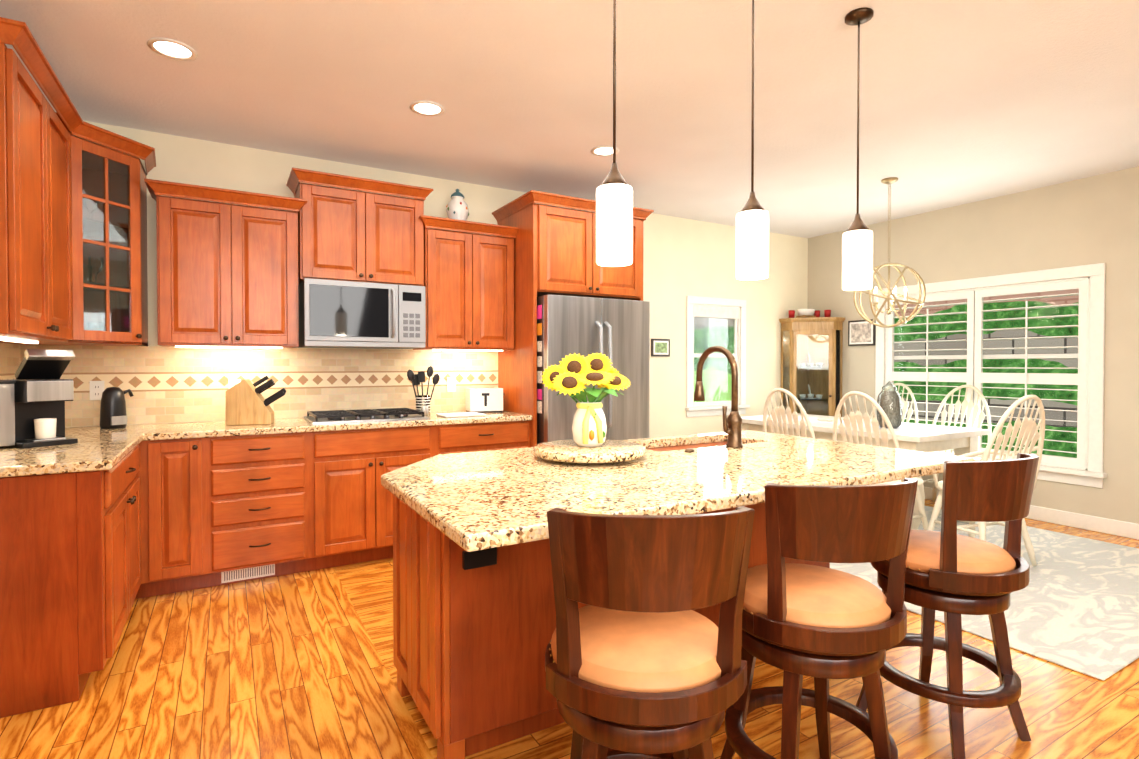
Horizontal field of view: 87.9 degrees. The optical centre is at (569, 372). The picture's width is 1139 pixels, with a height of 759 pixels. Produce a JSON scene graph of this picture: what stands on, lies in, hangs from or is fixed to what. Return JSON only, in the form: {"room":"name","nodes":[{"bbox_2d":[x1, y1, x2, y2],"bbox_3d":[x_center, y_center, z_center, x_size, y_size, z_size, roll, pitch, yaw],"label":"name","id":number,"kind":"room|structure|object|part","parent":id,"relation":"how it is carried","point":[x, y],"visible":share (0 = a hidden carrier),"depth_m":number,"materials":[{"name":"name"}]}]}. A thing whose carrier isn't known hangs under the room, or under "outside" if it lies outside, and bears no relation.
{"room":"kitchen","nodes":[
{"label":"kitchen","id":0,"kind":"room"},
{"bbox_2d":[0,17,87,344],"bbox_3d":[-2.455,-0.719,2.553,0.388,1.140,1.020,0,1,-30],"label":"upper cabinet","id":1,"kind":"object","parent":0,"relation":"attached to","point":[42,155],"depth_m":2.49,"materials":[{"name":"brown wood"}]},
{"bbox_2d":[0,337,502,351],"bbox_3d":[-1.405,-0.155,3.445,2.700,0.011,1.195,0,1,-30],"label":"light","id":2,"kind":"object","parent":1,"relation":"on","point":[30,340],"depth_m":3.64,"materials":[{"name":"white"}]},
{"bbox_2d":[84,133,143,336],"bbox_3d":[-2.513,-0.721,3.207,0.269,0.991,0.269,0,1,-30],"label":"upper cabinet","id":3,"kind":"object","parent":0,"relation":"attached to","point":[113,179],"depth_m":3.36,"materials":[{"name":"brown wood"}]},
{"bbox_2d":[76,121,807,437],"bbox_3d":[-0.225,-0.154,5.128,6.830,2.740,0.060,0,1,-30],"label":"wall","id":4,"kind":"structure","parent":0,"point":[683,258],"depth_m":5.76,"materials":[{"name":"paint"}]},
{"bbox_2d":[152,179,299,348],"bbox_3d":[-2.153,-0.636,3.760,0.752,0.940,0.352,0,1,-30],"label":"upper cabinet","id":5,"kind":"object","parent":4,"relation":"attached to","point":[228,275],"depth_m":3.60,"materials":[{"name":"brown wood"}]},
{"bbox_2d":[0,343,497,426],"bbox_3d":[-1.462,0.081,3.421,2.967,0.484,1.647,0,1,-30],"label":"backsplash","id":6,"kind":"structure","parent":4,"relation":"attached to","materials":[{"name":"tile"}]},
{"bbox_2d":[90,381,103,399],"bbox_3d":[-2.842,0.107,3.555,0.070,0.116,0.008,0,1,-30],"label":"outlet","id":7,"kind":"object","parent":6,"relation":"attached to","point":[96,387],"depth_m":3.55,"materials":[{"name":"plastic"}]},
{"bbox_2d":[228,379,240,388],"bbox_3d":[-2.220,0.102,3.916,0.070,0.116,0.008,0,1,-30],"label":"outlet","id":8,"kind":"object","parent":6,"relation":"attached to","point":[231,382],"depth_m":3.91,"materials":[{"name":"plastic"}]},
{"bbox_2d":[292,169,427,272],"bbox_3d":[-1.469,-0.956,4.153,0.810,0.690,0.352,0,1,-30],"label":"upper cabinet","id":9,"kind":"object","parent":4,"relation":"attached to","point":[338,226],"depth_m":3.98,"materials":[{"name":"brown wood"}]},
{"bbox_2d":[298,278,425,348],"bbox_3d":[-1.438,-0.390,4.108,0.780,0.430,0.471,0,1,-30],"label":"microwave","id":10,"kind":"object","parent":9,"relation":"attached to","point":[333,312],"depth_m":3.94,"materials":[{"name":"metal"}]},
{"bbox_2d":[404,273,427,352],"bbox_3d":[-1.195,-0.429,4.278,0.188,0.504,0.421,0,1,-30],"label":"control panel","id":11,"kind":"object","parent":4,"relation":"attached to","point":[415,284],"depth_m":4.12,"materials":[{"name":"silver metal"}]},
{"bbox_2d":[447,377,455,391],"bbox_3d":[-0.931,0.092,4.664,0.070,0.116,0.008,0,1,-30],"label":"outlet","id":12,"kind":"object","parent":4,"relation":"attached to","point":[451,381],"depth_m":4.66,"materials":[{"name":"plastic"}]},
{"bbox_2d":[412,217,519,352],"bbox_3d":[-0.808,-0.643,4.541,0.698,0.935,0.352,0,1,-30],"label":"upper cabinet","id":13,"kind":"object","parent":4,"relation":"attached to","point":[472,277],"depth_m":4.39,"materials":[{"name":"brown wood"}]},
{"bbox_2d":[446,189,468,220],"bbox_3d":[-0.858,-1.261,4.517,0.174,0.290,0.176,0,1,-30],"label":"ginger jar","id":14,"kind":"object","parent":13,"relation":"on","point":[457,207],"visible":0.81,"depth_m":4.46,"materials":[{"name":"white ceramic"}]},
{"bbox_2d":[500,191,643,304],"bbox_3d":[0.009,-0.955,4.823,0.940,0.710,0.677,0,1,-30],"label":"upper cabinet","id":15,"kind":"object","parent":4,"relation":"attached to","point":[556,246],"depth_m":4.45,"materials":[{"name":"brown wood"}]},
{"bbox_2d":[651,339,669,356],"bbox_3d":[0.882,-0.242,5.719,0.220,0.170,0.020,0,1,-30],"label":"picture frame","id":16,"kind":"object","parent":4,"relation":"attached to","point":[660,347],"visible":0.93,"depth_m":5.71,"materials":[{"name":"black wood"}]},
{"bbox_2d":[685,295,749,416],"bbox_3d":[1.520,-0.164,6.106,0.860,1.215,0.120,0,1,-30],"label":"window","id":17,"kind":"structure","parent":4,"relation":"in","point":[717,359],"depth_m":6.11,"materials":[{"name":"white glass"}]},
{"bbox_2d":[0,499,1138,758],"bbox_3d":[1.571,1.287,2.055,6.950,0.060,7.210,0,1,-30],"label":"floor","id":18,"kind":"structure","parent":0,"point":[296,665],"depth_m":2.27,"materials":[{"name":"brown wood"}]},
{"bbox_2d":[0,465,143,717],"bbox_3d":[-2.313,0.813,2.568,0.628,0.875,0.987,0,1,-30],"label":"base cabinet","id":19,"kind":"object","parent":18,"relation":"on","point":[72,540],"depth_m":2.23,"materials":[{"name":"brown wood"}]},
{"bbox_2d":[0,409,536,472],"bbox_3d":[-1.462,0.343,3.425,2.967,0.038,1.647,0,1,-30],"label":"countertop","id":20,"kind":"structure","parent":19,"relation":"on","point":[156,446],"depth_m":3.48,"materials":[{"name":"beige stone"}]},
{"bbox_2d":[0,349,77,447],"bbox_3d":[-2.480,0.114,2.704,0.284,0.438,0.280,0,1,28],"label":"coffee maker","id":21,"kind":"object","parent":20,"relation":"on","point":[36,393],"visible":1,"depth_m":2.68,"materials":[{"name":"black plastic"}]},
{"bbox_2d":[100,387,133,428],"bbox_3d":[-2.655,0.202,3.462,0.154,0.240,0.140,0,1,-30],"label":"can opener","id":22,"kind":"object","parent":20,"relation":"on","point":[113,414],"visible":1,"depth_m":3.42,"materials":[{"name":"black plastic"}]},
{"bbox_2d":[226,376,285,424],"bbox_3d":[-1.953,0.169,3.704,0.329,0.299,0.143,0,1,-18],"label":"knife block","id":23,"kind":"object","parent":20,"relation":"on","point":[247,403],"visible":1,"depth_m":3.63,"materials":[{"name":"brown wood"}]},
{"bbox_2d":[304,408,428,423],"bbox_3d":[-1.403,0.291,4.066,0.730,0.046,0.500,0,1,-30],"label":"cooktop","id":24,"kind":"object","parent":20,"relation":"in","point":[347,416],"visible":1,"depth_m":3.95,"materials":[{"name":"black metal"}]},
{"bbox_2d":[407,366,439,414],"bbox_3d":[-1.085,0.129,4.389,0.241,0.362,0.106,0,1,-30],"label":"utensil crock","id":25,"kind":"object","parent":20,"relation":"on","point":[422,400],"visible":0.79,"depth_m":4.37,"materials":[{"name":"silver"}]},
{"bbox_2d":[421,406,428,415],"bbox_3d":[-1.040,0.277,4.252,0.036,0.070,0.085,0,1,15],"label":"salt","id":26,"kind":"object","parent":20,"relation":"on","point":[425,409],"visible":0.83,"depth_m":4.26,"materials":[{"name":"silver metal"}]},
{"bbox_2d":[436,412,485,417],"bbox_3d":[-0.789,0.304,4.283,0.300,0.014,0.220,0,1,-30],"label":"cutting board","id":27,"kind":"object","parent":20,"relation":"on","point":[459,414],"visible":1,"depth_m":4.22,"materials":[{"name":"white plastic"}]},
{"bbox_2d":[465,388,503,412],"bbox_3d":[-0.657,0.213,4.636,0.285,0.187,0.172,0,1,-22],"label":"toaster","id":28,"kind":"object","parent":20,"relation":"on","point":[482,400],"visible":1,"depth_m":4.56,"materials":[{"name":"white metal"}]},
{"bbox_2d":[164,465,211,593],"bbox_3d":[-2.313,0.800,3.525,0.267,0.875,0.627,0,1,-30],"label":"base cabinet","id":29,"kind":"object","parent":18,"relation":"on","point":[187,563],"depth_m":3.29,"materials":[{"name":"brown wood"}]},
{"bbox_2d":[208,457,311,586],"bbox_3d":[-1.965,0.798,3.726,0.536,0.875,0.627,0,1,-30],"label":"base cabinet","id":30,"kind":"object","parent":18,"relation":"on","point":[260,512],"depth_m":3.46,"materials":[{"name":"brown wood"}]},
{"bbox_2d":[221,564,274,582],"bbox_3d":[-1.906,1.188,3.510,0.280,0.076,0.004,0,1,-30],"label":"vent","id":31,"kind":"object","parent":30,"relation":"attached to","point":[266,571],"depth_m":3.51,"materials":[{"name":"plastic"}]},
{"bbox_2d":[312,449,439,569],"bbox_3d":[-1.398,0.793,4.056,0.777,0.875,0.627,0,1,-30],"label":"base cabinet","id":32,"kind":"object","parent":18,"relation":"on","point":[352,512],"depth_m":3.73,"materials":[{"name":"brown wood"}]},
{"bbox_2d":[440,441,535,453],"bbox_3d":[-0.748,0.788,4.433,0.725,0.875,0.627,0,1,-30],"label":"base cabinet","id":33,"kind":"object","parent":18,"relation":"on","point":[447,449],"depth_m":4.18,"materials":[{"name":"brown wood"}]},
{"bbox_2d":[537,295,649,443],"bbox_3d":[0.062,0.329,4.745,0.914,1.785,0.861,0,1,-30],"label":"refrigerator","id":34,"kind":"object","parent":18,"relation":"on","point":[616,332],"visible":0.48,"depth_m":4.40,"materials":[{"name":"metal"}]},
{"bbox_2d":[393,498,829,758],"bbox_3d":[0.345,0.816,2.368,1.908,0.876,1.072,0,1,-30],"label":"kitchen island","id":35,"kind":"object","parent":18,"relation":"on","point":[474,618],"depth_m":1.94,"materials":[{"name":"brown wood"}]},
{"bbox_2d":[381,430,974,553],"bbox_3d":[0.397,0.357,2.310,2.110,0.038,1.170,0,1,-30],"label":"island countertop","id":36,"kind":"structure","parent":35,"relation":"on","point":[477,501],"depth_m":1.92,"materials":[{"name":"beige stone"}]},
{"bbox_2d":[533,439,645,462],"bbox_3d":[0.079,0.314,2.350,0.444,0.046,0.444,0,1,-30],"label":"lazy susan","id":37,"kind":"object","parent":36,"relation":"on","point":[606,451],"visible":0.94,"depth_m":2.22,"materials":[{"name":"beige stone"}]},
{"bbox_2d":[542,353,630,446],"bbox_3d":[0.076,0.104,2.350,0.343,0.373,0.273,0,1,-30],"label":"sunflower vase","id":38,"kind":"object","parent":37,"relation":"on","point":[571,375],"visible":1,"depth_m":2.31,"materials":[{"name":"white ceramic"}]},
{"bbox_2d":[649,438,726,449],"bbox_3d":[0.598,0.472,2.833,0.704,0.230,0.334,0,1,-30],"label":"sink","id":39,"kind":"object","parent":36,"relation":"in","point":[708,441],"depth_m":3.00,"materials":[{"name":"metal"}]},
{"bbox_2d":[694,345,742,447],"bbox_3d":[0.674,0.102,2.744,0.109,0.460,0.295,0,1,-30],"label":"faucet","id":40,"kind":"object","parent":36,"relation":"on","point":[733,427],"visible":1,"depth_m":2.65,"materials":[{"name":"brown metal"}]},
{"bbox_2d":[545,506,754,758],"bbox_3d":[0.167,0.773,1.418,0.532,0.991,0.532,0,1,-30],"label":"bar stool","id":41,"kind":"object","parent":18,"relation":"on","point":[643,660],"visible":1,"depth_m":1.23,"materials":[{"name":"brown wood"}]},
{"bbox_2d":[779,309,844,416],"bbox_3d":[2.654,0.249,6.486,0.480,1.895,0.480,0,1,-30],"label":"curio cabinet","id":42,"kind":"object","parent":18,"relation":"on","point":[811,357],"visible":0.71,"depth_m":6.47,"materials":[{"name":"brown wood"}]},
{"bbox_3d":[2.658,0.287,6.500,0.436,1.498,0.436,0,1,-30],"label":"glass","id":43,"kind":"part","parent":42,"relation":"part of","materials":[{"name":"clear glass"}]},
{"bbox_2d":[720,478,917,758],"bbox_3d":[0.692,0.769,1.704,0.513,0.991,0.521,0,1,-30],"label":"bar stool","id":44,"kind":"object","parent":18,"relation":"on","point":[822,626],"visible":0.85,"depth_m":1.54,"materials":[{"name":"brown wood"}]},
{"bbox_2d":[856,453,1038,758],"bbox_3d":[1.331,0.764,2.088,0.467,0.991,0.503,0,1,-30],"label":"bar stool","id":45,"kind":"object","parent":18,"relation":"on","point":[951,574],"visible":0.81,"depth_m":1.92,"materials":[{"name":"brown wood"}]},
{"bbox_2d":[830,505,1138,680],"bbox_3d":[2.405,1.221,4.372,2.400,0.009,3.180,0,1,-30],"label":"dining rug","id":46,"kind":"object","parent":18,"relation":"on","point":[1074,604],"visible":0.24,"depth_m":3.14,"materials":[{"name":"beige fabric"}]},
{"bbox_2d":[763,388,814,437],"bbox_3d":[1.851,0.661,4.702,0.568,1.093,0.518,0,1,-30],"label":"dining chair","id":47,"kind":"object","parent":46,"relation":"on","point":[778,412],"visible":0.4,"depth_m":4.57,"materials":[{"name":"white wood"}]},
{"bbox_2d":[742,413,989,529],"bbox_3d":[2.481,0.823,5.290,1.000,0.753,1.840,0,1,-30],"label":"dining table","id":48,"kind":"object","parent":46,"relation":"on","point":[929,438],"visible":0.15,"depth_m":4.71,"materials":[{"name":"white wood"}]},
{"bbox_2d":[817,382,901,427],"bbox_3d":[2.503,0.255,5.148,0.184,0.385,0.838,0,1,-21],"label":"centerpiece","id":49,"kind":"object","parent":48,"relation":"on","point":[889,402],"visible":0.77,"depth_m":4.79,"materials":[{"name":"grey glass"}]},
{"bbox_2d":[833,391,928,529],"bbox_3d":[2.173,0.669,4.149,0.568,1.093,0.518,0,1,-30],"label":"dining chair","id":50,"kind":"object","parent":46,"relation":"on","point":[852,418],"visible":0.48,"depth_m":4.03,"materials":[{"name":"white wood"}]},
{"bbox_2d":[870,383,917,422],"bbox_3d":[3.035,0.648,5.725,0.568,1.093,0.518,0,1,-30],"label":"dining chair","id":51,"kind":"object","parent":46,"relation":"on","point":[906,406],"visible":0.29,"depth_m":5.72,"materials":[{"name":"white wood"}]},
{"bbox_2d":[923,385,991,501],"bbox_3d":[3.346,0.655,5.189,0.568,1.093,0.518,0,1,-30],"label":"dining chair","id":52,"kind":"object","parent":46,"relation":"on","point":[970,405],"visible":0.38,"depth_m":5.29,"materials":[{"name":"white wood"}]},
{"bbox_2d":[927,395,1044,565],"bbox_3d":[2.675,0.673,3.820,0.565,1.093,0.600,0,1,-30],"label":"dining chair","id":53,"kind":"object","parent":46,"relation":"on","point":[1028,430],"visible":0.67,"depth_m":3.63,"materials":[{"name":"white wood"}]},
{"bbox_2d":[0,0,1138,237],"bbox_3d":[1.571,-1.512,2.018,6.950,0.060,7.210,0,1,-30],"label":"ceiling","id":54,"kind":"structure","parent":0,"point":[962,102],"depth_m":3.13,"materials":[{"name":"white paint"}]},
{"bbox_2d":[147,38,197,60],"bbox_3d":[-1.827,-1.488,2.722,0.196,0.006,0.196,0,1,-30],"label":"recessed light","id":55,"kind":"object","parent":54,"relation":"in","point":[171,48],"visible":1,"depth_m":2.72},
{"bbox_2d":[410,101,444,115],"bbox_3d":[-0.805,-1.497,3.350,0.196,0.006,0.196,0,1,-30],"label":"recessed light","id":56,"kind":"object","parent":54,"relation":"in","point":[427,108],"visible":1,"depth_m":3.35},
{"bbox_2d":[591,146,618,155],"bbox_3d":[0.242,-1.506,4.016,0.196,0.006,0.196,0,1,-30],"label":"recessed light","id":57,"kind":"object","parent":54,"relation":"in","point":[602,151],"visible":0.85,"depth_m":4.01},
{"bbox_2d":[596,0,632,266],"bbox_3d":[0.141,-0.911,1.849,0.116,1.137,0.116,0,1,-30],"label":"pendant light","id":58,"kind":"object","parent":54,"relation":"hanging from","point":[614,218],"visible":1,"depth_m":1.81,"materials":[{"name":"white glass"}]},
{"bbox_2d":[736,0,768,279],"bbox_3d":[0.668,-0.915,2.155,0.116,1.137,0.116,0,1,-30],"label":"pendant light","id":59,"kind":"object","parent":54,"relation":"hanging from","point":[752,239],"visible":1,"depth_m":2.12,"materials":[{"name":"white glass"}]},
{"bbox_2d":[842,7,873,290],"bbox_3d":[1.205,-0.919,2.467,0.116,1.137,0.116,0,1,-30],"label":"pendant light","id":60,"kind":"object","parent":54,"relation":"hanging from","point":[857,255],"visible":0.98,"depth_m":2.43,"materials":[{"name":"white glass"}]},
{"bbox_2d":[853,177,925,327],"bbox_3d":[2.515,-0.935,4.650,0.507,1.162,0.507,0,1,-30],"label":"chandelier","id":61,"kind":"object","parent":54,"relation":"hanging from","point":[890,181],"visible":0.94,"depth_m":4.60,"materials":[{"name":"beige metal"}]},
{"bbox_2d":[808,166,1138,523],"bbox_3d":[4.550,-0.136,3.767,0.060,2.740,7.210,0,1,-30],"label":"wall","id":62,"kind":"structure","parent":0,"point":[1088,220],"depth_m":4.82,"materials":[{"name":"beige paint"}]},
{"bbox_2d":[848,319,875,345],"bbox_3d":[3.073,-0.418,6.218,0.020,0.270,0.300,0,1,-30],"label":"picture frame","id":63,"kind":"object","parent":62,"relation":"attached to","point":[861,332],"visible":0.83,"depth_m":6.21,"materials":[{"name":"black wood"}]},
{"bbox_2d":[875,263,1106,487],"bbox_3d":[3.618,0.014,5.298,0.135,1.720,1.880,0,1,-30],"label":"window","id":64,"kind":"structure","parent":62,"relation":"in","point":[1001,362],"depth_m":4.67,"materials":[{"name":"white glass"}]},
{"bbox_2d":[887,279,1087,467],"bbox_3d":[3.642,-0.001,5.311,0.072,1.470,1.610,0,1,-30],"label":"window shutters","id":65,"kind":"object","parent":64,"relation":"attached to","point":[975,376],"visible":0.69,"depth_m":5.12,"materials":[{"name":"white wood"}]},
{"bbox_2d":[924,487,1138,539],"bbox_3d":[4.532,1.177,3.739,0.016,0.115,7.150,0,1,-30],"label":"baseboard","id":66,"kind":"structure","parent":62,"relation":"attached to","point":[1098,524],"depth_m":4.61,"materials":[{"name":"white wood"}]},
{"label":"outside","id":67,"kind":"structure","parent":0,"visible":0},
{"bbox_2d":[694,289,1078,457],"bbox_3d":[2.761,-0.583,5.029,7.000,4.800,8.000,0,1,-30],"label":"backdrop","id":68,"kind":"structure","parent":67,"point":[1018,393],"depth_m":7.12,"materials":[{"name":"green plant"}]}
]}

